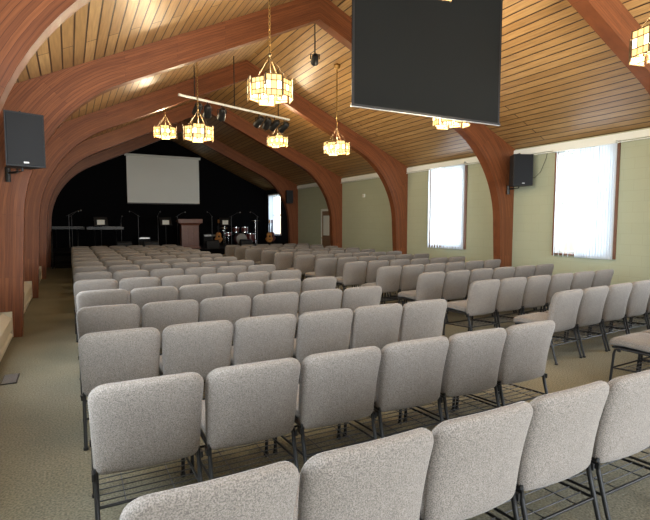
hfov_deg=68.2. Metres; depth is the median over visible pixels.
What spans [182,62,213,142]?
chandelier
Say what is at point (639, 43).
chandelier
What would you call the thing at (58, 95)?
arch
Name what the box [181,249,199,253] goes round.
chair
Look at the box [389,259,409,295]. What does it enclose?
chair
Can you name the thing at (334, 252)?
chair
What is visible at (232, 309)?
chair
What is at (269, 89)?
chandelier
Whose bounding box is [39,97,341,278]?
arch
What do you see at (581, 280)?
chair
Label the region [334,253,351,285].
chair
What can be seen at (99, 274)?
chair
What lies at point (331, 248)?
chair
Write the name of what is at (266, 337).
chair
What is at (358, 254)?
chair
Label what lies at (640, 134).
trim
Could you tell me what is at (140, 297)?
chair
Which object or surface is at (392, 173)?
arch
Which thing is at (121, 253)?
chair
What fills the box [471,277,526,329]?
chair
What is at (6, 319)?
baseboard heater
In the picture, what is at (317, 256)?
chair
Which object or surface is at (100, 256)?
chair
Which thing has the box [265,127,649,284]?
wall
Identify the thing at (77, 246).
chair
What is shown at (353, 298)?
chair
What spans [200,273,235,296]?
chair
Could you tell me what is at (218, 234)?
guitar
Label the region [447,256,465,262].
chair
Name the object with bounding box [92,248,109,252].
chair
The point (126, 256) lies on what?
chair
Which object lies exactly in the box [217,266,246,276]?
chair
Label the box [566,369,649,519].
chair
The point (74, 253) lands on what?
chair
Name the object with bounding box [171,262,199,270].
chair
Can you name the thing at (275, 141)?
chandelier
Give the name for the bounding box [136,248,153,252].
chair
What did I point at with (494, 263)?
chair
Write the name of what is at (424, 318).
chair
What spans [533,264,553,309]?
chair
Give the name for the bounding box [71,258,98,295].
chair
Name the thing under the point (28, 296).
baseboard heater
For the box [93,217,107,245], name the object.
music stand
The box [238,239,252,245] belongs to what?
stage monitor
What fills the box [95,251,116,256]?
chair
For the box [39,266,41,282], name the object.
baseboard heater
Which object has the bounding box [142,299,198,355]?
chair
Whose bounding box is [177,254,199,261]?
chair
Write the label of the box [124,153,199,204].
projection screen
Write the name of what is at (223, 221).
music stand
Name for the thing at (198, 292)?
chair
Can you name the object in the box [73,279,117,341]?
chair
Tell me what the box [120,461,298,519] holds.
chair
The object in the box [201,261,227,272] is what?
chair
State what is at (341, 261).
chair
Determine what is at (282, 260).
chair
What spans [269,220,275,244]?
guitar
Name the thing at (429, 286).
chair
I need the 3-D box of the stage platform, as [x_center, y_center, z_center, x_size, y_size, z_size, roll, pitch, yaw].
[-6.736,-0.306,21.442,10.196,0.520,3.878,-2,5,-28]
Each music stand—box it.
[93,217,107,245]
[159,217,171,226]
[219,218,230,246]
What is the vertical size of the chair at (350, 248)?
0.837 m
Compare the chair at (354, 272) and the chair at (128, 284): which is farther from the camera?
the chair at (354, 272)
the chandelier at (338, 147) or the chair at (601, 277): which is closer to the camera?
the chair at (601, 277)
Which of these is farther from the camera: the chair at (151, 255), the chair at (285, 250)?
the chair at (285, 250)
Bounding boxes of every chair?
[71,246,88,248]
[71,248,90,253]
[71,252,93,258]
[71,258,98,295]
[72,250,92,252]
[72,255,96,275]
[72,261,102,303]
[73,266,106,308]
[73,271,111,282]
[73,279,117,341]
[76,289,128,310]
[76,304,139,396]
[78,327,160,450]
[88,372,203,519]
[90,246,107,249]
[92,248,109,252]
[94,249,113,254]
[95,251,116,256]
[97,254,121,260]
[100,257,125,265]
[104,260,132,270]
[108,264,139,278]
[112,247,129,250]
[113,270,148,288]
[115,249,134,253]
[118,251,138,255]
[119,277,159,303]
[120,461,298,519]
[122,253,144,259]
[127,245,143,248]
[127,256,151,262]
[130,286,177,326]
[131,247,147,250]
[133,259,160,266]
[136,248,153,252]
[140,250,159,255]
[140,263,170,276]
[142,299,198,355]
[146,253,167,257]
[150,246,165,249]
[150,268,183,285]
[152,255,175,260]
[156,248,173,252]
[159,320,232,399]
[161,250,180,254]
[161,258,186,265]
[161,275,199,321]
[167,246,183,248]
[169,252,189,257]
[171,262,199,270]
[174,247,191,250]
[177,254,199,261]
[178,283,222,321]
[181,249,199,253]
[184,267,215,283]
[188,257,212,266]
[189,358,300,479]
[191,251,210,256]
[200,254,222,259]
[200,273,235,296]
[200,295,250,345]
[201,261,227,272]
[213,257,236,263]
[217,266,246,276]
[222,245,239,256]
[223,281,263,315]
[228,260,253,267]
[230,313,296,365]
[233,246,249,259]
[236,271,269,293]
[240,248,261,264]
[247,264,275,279]
[251,246,265,264]
[252,292,298,337]
[255,250,278,264]
[262,248,277,250]
[264,278,301,310]
[266,246,280,248]
[270,270,300,279]
[273,346,380,463]
[274,252,292,270]
[278,247,293,251]
[280,249,296,258]
[286,254,314,280]
[291,251,310,274]
[293,308,352,382]
[293,428,433,519]
[294,247,308,250]
[294,289,341,338]
[297,249,312,251]
[301,276,336,292]
[302,251,327,278]
[305,258,336,288]
[309,246,323,249]
[313,248,328,251]
[313,254,333,271]
[324,246,337,249]
[328,250,343,254]
[329,248,344,251]
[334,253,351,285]
[335,257,357,288]
[336,261,366,292]
[341,286,381,330]
[343,336,448,437]
[344,249,359,253]
[345,247,359,250]
[345,256,376,288]
[348,303,402,349]
[352,252,368,257]
[354,260,388,296]
[360,249,374,253]
[361,266,401,303]
[369,252,385,256]
[377,255,394,261]
[384,264,423,305]
[386,251,401,255]
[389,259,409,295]
[394,258,428,293]
[395,254,412,259]
[398,271,444,303]
[398,299,446,341]
[403,328,506,422]
[405,263,444,302]
[412,253,428,258]
[419,401,532,519]
[429,257,447,263]
[441,270,469,321]
[442,279,499,334]
[444,262,464,299]
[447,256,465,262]
[447,268,493,318]
[455,320,554,409]
[464,260,483,299]
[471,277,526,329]
[483,259,500,268]
[492,267,514,312]
[493,381,608,519]
[497,275,550,325]
[513,265,534,311]
[513,289,582,364]
[522,273,573,312]
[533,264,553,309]
[543,271,594,311]
[544,286,608,357]
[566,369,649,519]
[567,283,631,350]
[589,280,649,336]
[591,269,613,286]
[608,332,649,381]
[610,295,649,331]
[628,446,649,464]
[638,329,649,371]
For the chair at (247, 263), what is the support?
on the floor
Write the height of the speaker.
0.560 m
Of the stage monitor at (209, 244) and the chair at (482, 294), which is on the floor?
the chair at (482, 294)
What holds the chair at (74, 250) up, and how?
on the floor
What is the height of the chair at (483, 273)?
0.837 m
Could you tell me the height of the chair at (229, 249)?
0.837 m
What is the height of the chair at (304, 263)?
0.837 m
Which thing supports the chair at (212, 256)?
on the floor
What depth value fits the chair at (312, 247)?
15.82 m
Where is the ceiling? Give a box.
[15,0,649,190]
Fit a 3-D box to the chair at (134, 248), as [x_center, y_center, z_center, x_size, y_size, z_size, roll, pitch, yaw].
[-6.127,-0.031,15.800,0.553,0.837,0.632,-2,5,-29]
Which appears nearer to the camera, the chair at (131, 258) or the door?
the chair at (131, 258)
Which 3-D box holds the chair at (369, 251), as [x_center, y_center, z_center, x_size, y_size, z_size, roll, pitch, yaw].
[1.136,0.071,14.476,0.553,0.837,0.632,-3,5,-33]
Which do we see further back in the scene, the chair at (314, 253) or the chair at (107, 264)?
the chair at (314, 253)
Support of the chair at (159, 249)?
on the floor
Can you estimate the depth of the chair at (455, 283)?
7.82 m
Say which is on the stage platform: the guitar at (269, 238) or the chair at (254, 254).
the guitar at (269, 238)
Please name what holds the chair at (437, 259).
on the floor
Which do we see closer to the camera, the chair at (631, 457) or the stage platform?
the chair at (631, 457)
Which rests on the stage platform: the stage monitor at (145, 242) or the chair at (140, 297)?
the stage monitor at (145, 242)
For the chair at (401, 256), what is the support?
on the floor
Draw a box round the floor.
[0,267,649,519]
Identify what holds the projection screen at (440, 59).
hanging from the ceiling
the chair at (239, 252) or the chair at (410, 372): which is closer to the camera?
the chair at (410, 372)
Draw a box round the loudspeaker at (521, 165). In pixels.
[507,153,533,193]
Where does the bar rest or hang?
hanging from the ceiling
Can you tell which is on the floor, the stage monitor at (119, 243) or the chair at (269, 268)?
the chair at (269, 268)
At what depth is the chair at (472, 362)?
3.45 m
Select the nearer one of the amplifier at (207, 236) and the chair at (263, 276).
the chair at (263, 276)
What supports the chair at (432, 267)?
on the floor
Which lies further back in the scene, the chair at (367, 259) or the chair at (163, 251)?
the chair at (163, 251)
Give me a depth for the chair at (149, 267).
9.07 m
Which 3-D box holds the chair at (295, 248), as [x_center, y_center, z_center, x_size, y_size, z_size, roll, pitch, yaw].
[-0.878,-0.035,15.857,0.553,0.837,0.632,-3,5,-31]
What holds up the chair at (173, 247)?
on the floor
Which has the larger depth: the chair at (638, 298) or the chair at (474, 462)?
the chair at (638, 298)
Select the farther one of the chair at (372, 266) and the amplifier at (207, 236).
the amplifier at (207, 236)
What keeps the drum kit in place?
on the stage platform
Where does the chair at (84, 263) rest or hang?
on the floor
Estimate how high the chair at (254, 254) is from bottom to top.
0.837 m
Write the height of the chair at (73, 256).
0.837 m
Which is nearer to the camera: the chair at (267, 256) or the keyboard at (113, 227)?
the chair at (267, 256)
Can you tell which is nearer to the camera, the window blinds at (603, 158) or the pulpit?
the window blinds at (603, 158)
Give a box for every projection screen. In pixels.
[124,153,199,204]
[350,0,502,125]
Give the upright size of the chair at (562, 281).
0.837 m
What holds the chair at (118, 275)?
on the floor
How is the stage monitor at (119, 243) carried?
on the stage platform
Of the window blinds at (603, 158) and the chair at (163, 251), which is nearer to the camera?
the window blinds at (603, 158)
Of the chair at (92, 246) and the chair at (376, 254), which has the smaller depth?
the chair at (376, 254)
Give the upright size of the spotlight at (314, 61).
0.958 m
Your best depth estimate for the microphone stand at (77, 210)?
18.52 m
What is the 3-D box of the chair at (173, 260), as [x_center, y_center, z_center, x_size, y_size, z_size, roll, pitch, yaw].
[-3.387,0.363,10.682,0.553,0.837,0.632,-2,5,-28]
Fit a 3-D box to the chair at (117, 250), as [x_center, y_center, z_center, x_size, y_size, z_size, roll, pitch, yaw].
[-6.059,0.068,14.523,0.553,0.837,0.632,-2,5,-27]
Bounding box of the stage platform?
[51,243,269,266]
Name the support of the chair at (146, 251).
on the floor
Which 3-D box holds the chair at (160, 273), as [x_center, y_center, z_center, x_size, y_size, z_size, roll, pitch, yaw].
[-2.787,0.541,8.374,0.553,0.837,0.632,-2,5,-27]
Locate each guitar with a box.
[214,220,222,244]
[266,220,272,243]
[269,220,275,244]
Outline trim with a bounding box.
[297,129,649,189]
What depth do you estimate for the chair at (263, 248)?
14.95 m
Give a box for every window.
[268,193,281,235]
[427,162,467,249]
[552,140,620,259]
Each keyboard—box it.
[52,226,84,248]
[87,226,123,245]
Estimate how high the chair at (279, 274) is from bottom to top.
0.837 m
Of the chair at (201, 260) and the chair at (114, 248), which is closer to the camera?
the chair at (201, 260)
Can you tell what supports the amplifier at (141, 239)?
on the stage platform
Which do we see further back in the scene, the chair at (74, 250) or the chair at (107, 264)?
the chair at (74, 250)
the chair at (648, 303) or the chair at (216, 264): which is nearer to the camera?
the chair at (648, 303)
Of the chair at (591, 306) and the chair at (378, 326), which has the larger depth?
the chair at (591, 306)
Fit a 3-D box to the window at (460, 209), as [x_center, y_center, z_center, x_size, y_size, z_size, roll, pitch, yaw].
[3.405,-1.464,13.224,0.342,2.290,1.485,-2,5,-28]
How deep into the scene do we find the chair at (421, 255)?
12.07 m
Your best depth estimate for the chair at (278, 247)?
16.29 m
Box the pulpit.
[176,219,202,248]
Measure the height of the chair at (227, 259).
0.837 m
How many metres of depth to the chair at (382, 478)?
1.68 m
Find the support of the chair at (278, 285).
on the floor
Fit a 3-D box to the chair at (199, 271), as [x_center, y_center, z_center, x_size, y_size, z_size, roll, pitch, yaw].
[-2.285,0.521,8.630,0.553,0.837,0.632,-2,5,-27]
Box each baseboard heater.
[0,312,12,360]
[24,281,32,312]
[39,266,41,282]
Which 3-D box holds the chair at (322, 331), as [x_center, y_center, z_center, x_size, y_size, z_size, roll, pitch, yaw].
[-0.104,0.837,4.520,0.553,0.837,0.632,-2,5,-29]
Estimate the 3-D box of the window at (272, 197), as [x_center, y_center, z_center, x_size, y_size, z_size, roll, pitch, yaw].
[-2.441,-2.272,24.187,0.343,2.080,1.485,-2,5,-28]
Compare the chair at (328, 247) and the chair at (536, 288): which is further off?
the chair at (328, 247)
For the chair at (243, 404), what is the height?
0.837 m
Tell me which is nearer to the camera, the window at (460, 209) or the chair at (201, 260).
the chair at (201, 260)
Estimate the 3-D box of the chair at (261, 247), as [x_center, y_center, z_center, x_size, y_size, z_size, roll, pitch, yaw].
[-2.362,-0.069,16.296,0.553,0.837,0.632,-3,5,-31]
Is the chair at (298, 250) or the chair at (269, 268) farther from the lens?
the chair at (298, 250)
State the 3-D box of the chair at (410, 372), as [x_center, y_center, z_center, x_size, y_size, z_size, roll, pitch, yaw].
[0.498,0.919,3.452,0.553,0.837,0.632,-2,5,-27]
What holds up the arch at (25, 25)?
on the floor
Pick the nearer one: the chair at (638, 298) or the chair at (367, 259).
the chair at (638, 298)
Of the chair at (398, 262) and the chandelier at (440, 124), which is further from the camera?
the chair at (398, 262)
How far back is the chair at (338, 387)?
2.92 m
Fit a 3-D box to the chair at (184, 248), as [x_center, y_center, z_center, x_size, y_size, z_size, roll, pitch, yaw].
[-4.561,0.007,15.313,0.553,0.837,0.632,-2,5,-27]
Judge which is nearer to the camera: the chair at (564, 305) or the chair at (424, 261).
the chair at (564, 305)
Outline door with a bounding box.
[321,209,330,246]
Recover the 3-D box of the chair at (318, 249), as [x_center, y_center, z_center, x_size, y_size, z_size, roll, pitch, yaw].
[-0.228,0.043,14.843,0.553,0.837,0.632,-3,5,-30]
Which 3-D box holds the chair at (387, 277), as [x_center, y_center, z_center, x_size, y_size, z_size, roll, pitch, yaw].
[1.032,0.504,8.856,0.553,0.837,0.632,-3,5,-33]
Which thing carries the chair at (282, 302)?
on the floor
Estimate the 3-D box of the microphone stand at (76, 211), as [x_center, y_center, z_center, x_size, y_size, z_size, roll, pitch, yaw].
[-10.413,-1.260,19.972,0.495,1.594,0.669,0,4,5]
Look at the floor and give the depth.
3.68 m
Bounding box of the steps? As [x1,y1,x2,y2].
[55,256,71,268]
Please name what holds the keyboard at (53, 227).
on the stage platform
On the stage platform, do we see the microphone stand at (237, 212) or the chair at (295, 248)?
the microphone stand at (237, 212)
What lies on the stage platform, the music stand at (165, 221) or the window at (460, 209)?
the music stand at (165, 221)
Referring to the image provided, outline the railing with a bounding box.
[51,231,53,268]
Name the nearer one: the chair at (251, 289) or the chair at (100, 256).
the chair at (251, 289)
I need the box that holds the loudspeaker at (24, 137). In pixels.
[3,109,45,181]
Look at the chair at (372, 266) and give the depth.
9.86 m
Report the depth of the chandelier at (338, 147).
10.57 m
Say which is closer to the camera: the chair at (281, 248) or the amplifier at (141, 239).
the chair at (281, 248)
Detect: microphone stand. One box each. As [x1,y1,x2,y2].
[63,210,81,250]
[66,211,78,248]
[230,212,240,244]
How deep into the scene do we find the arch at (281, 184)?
19.78 m
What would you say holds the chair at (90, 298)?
on the floor
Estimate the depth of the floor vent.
4.90 m
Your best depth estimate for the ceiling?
9.10 m
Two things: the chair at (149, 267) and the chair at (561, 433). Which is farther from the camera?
the chair at (149, 267)
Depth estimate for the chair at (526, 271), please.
8.65 m
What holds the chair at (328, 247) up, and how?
on the floor
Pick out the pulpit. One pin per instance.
(189, 228)
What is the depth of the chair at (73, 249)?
14.68 m
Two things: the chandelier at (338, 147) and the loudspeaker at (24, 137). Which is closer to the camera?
the loudspeaker at (24, 137)
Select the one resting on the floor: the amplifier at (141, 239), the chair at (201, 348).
the chair at (201, 348)
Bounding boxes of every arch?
[0,0,514,337]
[0,0,649,112]
[24,60,407,297]
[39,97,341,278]
[47,121,297,267]
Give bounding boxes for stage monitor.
[117,241,131,246]
[143,241,158,245]
[205,240,219,248]
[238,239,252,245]
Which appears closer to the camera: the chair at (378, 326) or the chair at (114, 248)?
the chair at (378, 326)
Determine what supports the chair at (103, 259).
on the floor
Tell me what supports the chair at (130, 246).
on the floor
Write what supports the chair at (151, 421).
on the floor
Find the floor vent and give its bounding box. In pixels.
[0,373,19,384]
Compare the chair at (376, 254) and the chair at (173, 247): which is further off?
the chair at (173, 247)
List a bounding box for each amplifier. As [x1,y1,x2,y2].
[138,237,149,245]
[202,233,215,245]
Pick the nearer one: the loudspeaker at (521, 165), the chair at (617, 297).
the chair at (617, 297)
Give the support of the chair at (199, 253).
on the floor
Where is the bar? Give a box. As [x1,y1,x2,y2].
[178,56,289,132]
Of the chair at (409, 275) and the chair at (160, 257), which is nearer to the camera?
the chair at (409, 275)
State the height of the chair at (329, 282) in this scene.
0.837 m
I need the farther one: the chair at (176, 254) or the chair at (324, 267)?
the chair at (176, 254)
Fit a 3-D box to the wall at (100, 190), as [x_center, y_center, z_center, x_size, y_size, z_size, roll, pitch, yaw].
[-7.694,-3.026,23.040,10.640,5.700,0.200,-2,5,-28]
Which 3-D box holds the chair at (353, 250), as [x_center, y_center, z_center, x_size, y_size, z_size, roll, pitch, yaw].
[0.660,0.095,14.163,0.553,0.837,0.632,-3,5,-34]
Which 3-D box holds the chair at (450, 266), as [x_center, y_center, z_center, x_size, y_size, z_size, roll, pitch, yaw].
[2.458,0.433,9.778,0.553,0.837,0.632,-3,5,-32]
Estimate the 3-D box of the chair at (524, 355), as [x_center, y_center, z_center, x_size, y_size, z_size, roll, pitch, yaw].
[1.487,0.878,3.990,0.553,0.837,0.632,-2,5,-28]
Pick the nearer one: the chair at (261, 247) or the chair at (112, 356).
the chair at (112, 356)
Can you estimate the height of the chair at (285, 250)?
0.837 m
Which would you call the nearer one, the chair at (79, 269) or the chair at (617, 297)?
the chair at (617, 297)
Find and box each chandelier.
[153,109,176,139]
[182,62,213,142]
[247,0,293,106]
[267,104,287,147]
[323,63,349,155]
[432,118,469,129]
[628,17,649,66]
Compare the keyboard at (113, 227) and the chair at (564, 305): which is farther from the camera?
the keyboard at (113, 227)
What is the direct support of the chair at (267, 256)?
on the floor
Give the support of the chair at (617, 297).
on the floor
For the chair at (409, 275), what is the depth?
8.88 m
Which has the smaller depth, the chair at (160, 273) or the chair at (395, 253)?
the chair at (160, 273)
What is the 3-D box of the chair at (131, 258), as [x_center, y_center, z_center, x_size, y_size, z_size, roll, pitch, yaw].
[-4.445,0.305,11.439,0.553,0.837,0.632,-2,5,-28]
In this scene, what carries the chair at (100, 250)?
on the floor
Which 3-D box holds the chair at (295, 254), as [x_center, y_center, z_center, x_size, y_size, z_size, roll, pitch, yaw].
[-0.752,0.167,13.235,0.553,0.837,0.632,-3,5,-33]
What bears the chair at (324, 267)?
on the floor
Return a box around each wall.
[52,139,265,247]
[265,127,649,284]
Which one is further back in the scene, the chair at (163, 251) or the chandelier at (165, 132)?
the chair at (163, 251)
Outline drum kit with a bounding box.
[221,220,256,244]
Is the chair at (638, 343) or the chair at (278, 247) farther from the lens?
the chair at (278, 247)
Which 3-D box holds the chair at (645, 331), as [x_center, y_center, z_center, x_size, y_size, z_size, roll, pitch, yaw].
[3.685,0.804,4.949,0.553,0.837,0.632,-3,5,-31]
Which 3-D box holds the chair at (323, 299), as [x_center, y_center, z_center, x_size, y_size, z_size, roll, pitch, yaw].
[-0.151,0.737,5.823,0.553,0.837,0.632,-2,5,-27]
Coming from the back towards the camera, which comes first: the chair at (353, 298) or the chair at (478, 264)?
the chair at (478, 264)
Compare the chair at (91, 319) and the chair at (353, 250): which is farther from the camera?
the chair at (353, 250)
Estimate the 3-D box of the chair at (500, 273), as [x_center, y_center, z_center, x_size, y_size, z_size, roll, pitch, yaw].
[3.022,0.518,8.675,0.553,0.837,0.632,-3,5,-31]
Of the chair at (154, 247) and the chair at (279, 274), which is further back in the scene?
the chair at (154, 247)
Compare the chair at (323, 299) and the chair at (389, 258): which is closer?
the chair at (323, 299)
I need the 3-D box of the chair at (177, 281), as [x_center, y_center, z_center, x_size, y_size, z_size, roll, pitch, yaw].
[-2.253,0.620,7.344,0.553,0.837,0.632,-2,5,-28]
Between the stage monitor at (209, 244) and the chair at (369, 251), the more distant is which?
the stage monitor at (209, 244)
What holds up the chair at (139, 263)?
on the floor
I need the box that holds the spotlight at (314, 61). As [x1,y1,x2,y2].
[310,23,319,65]

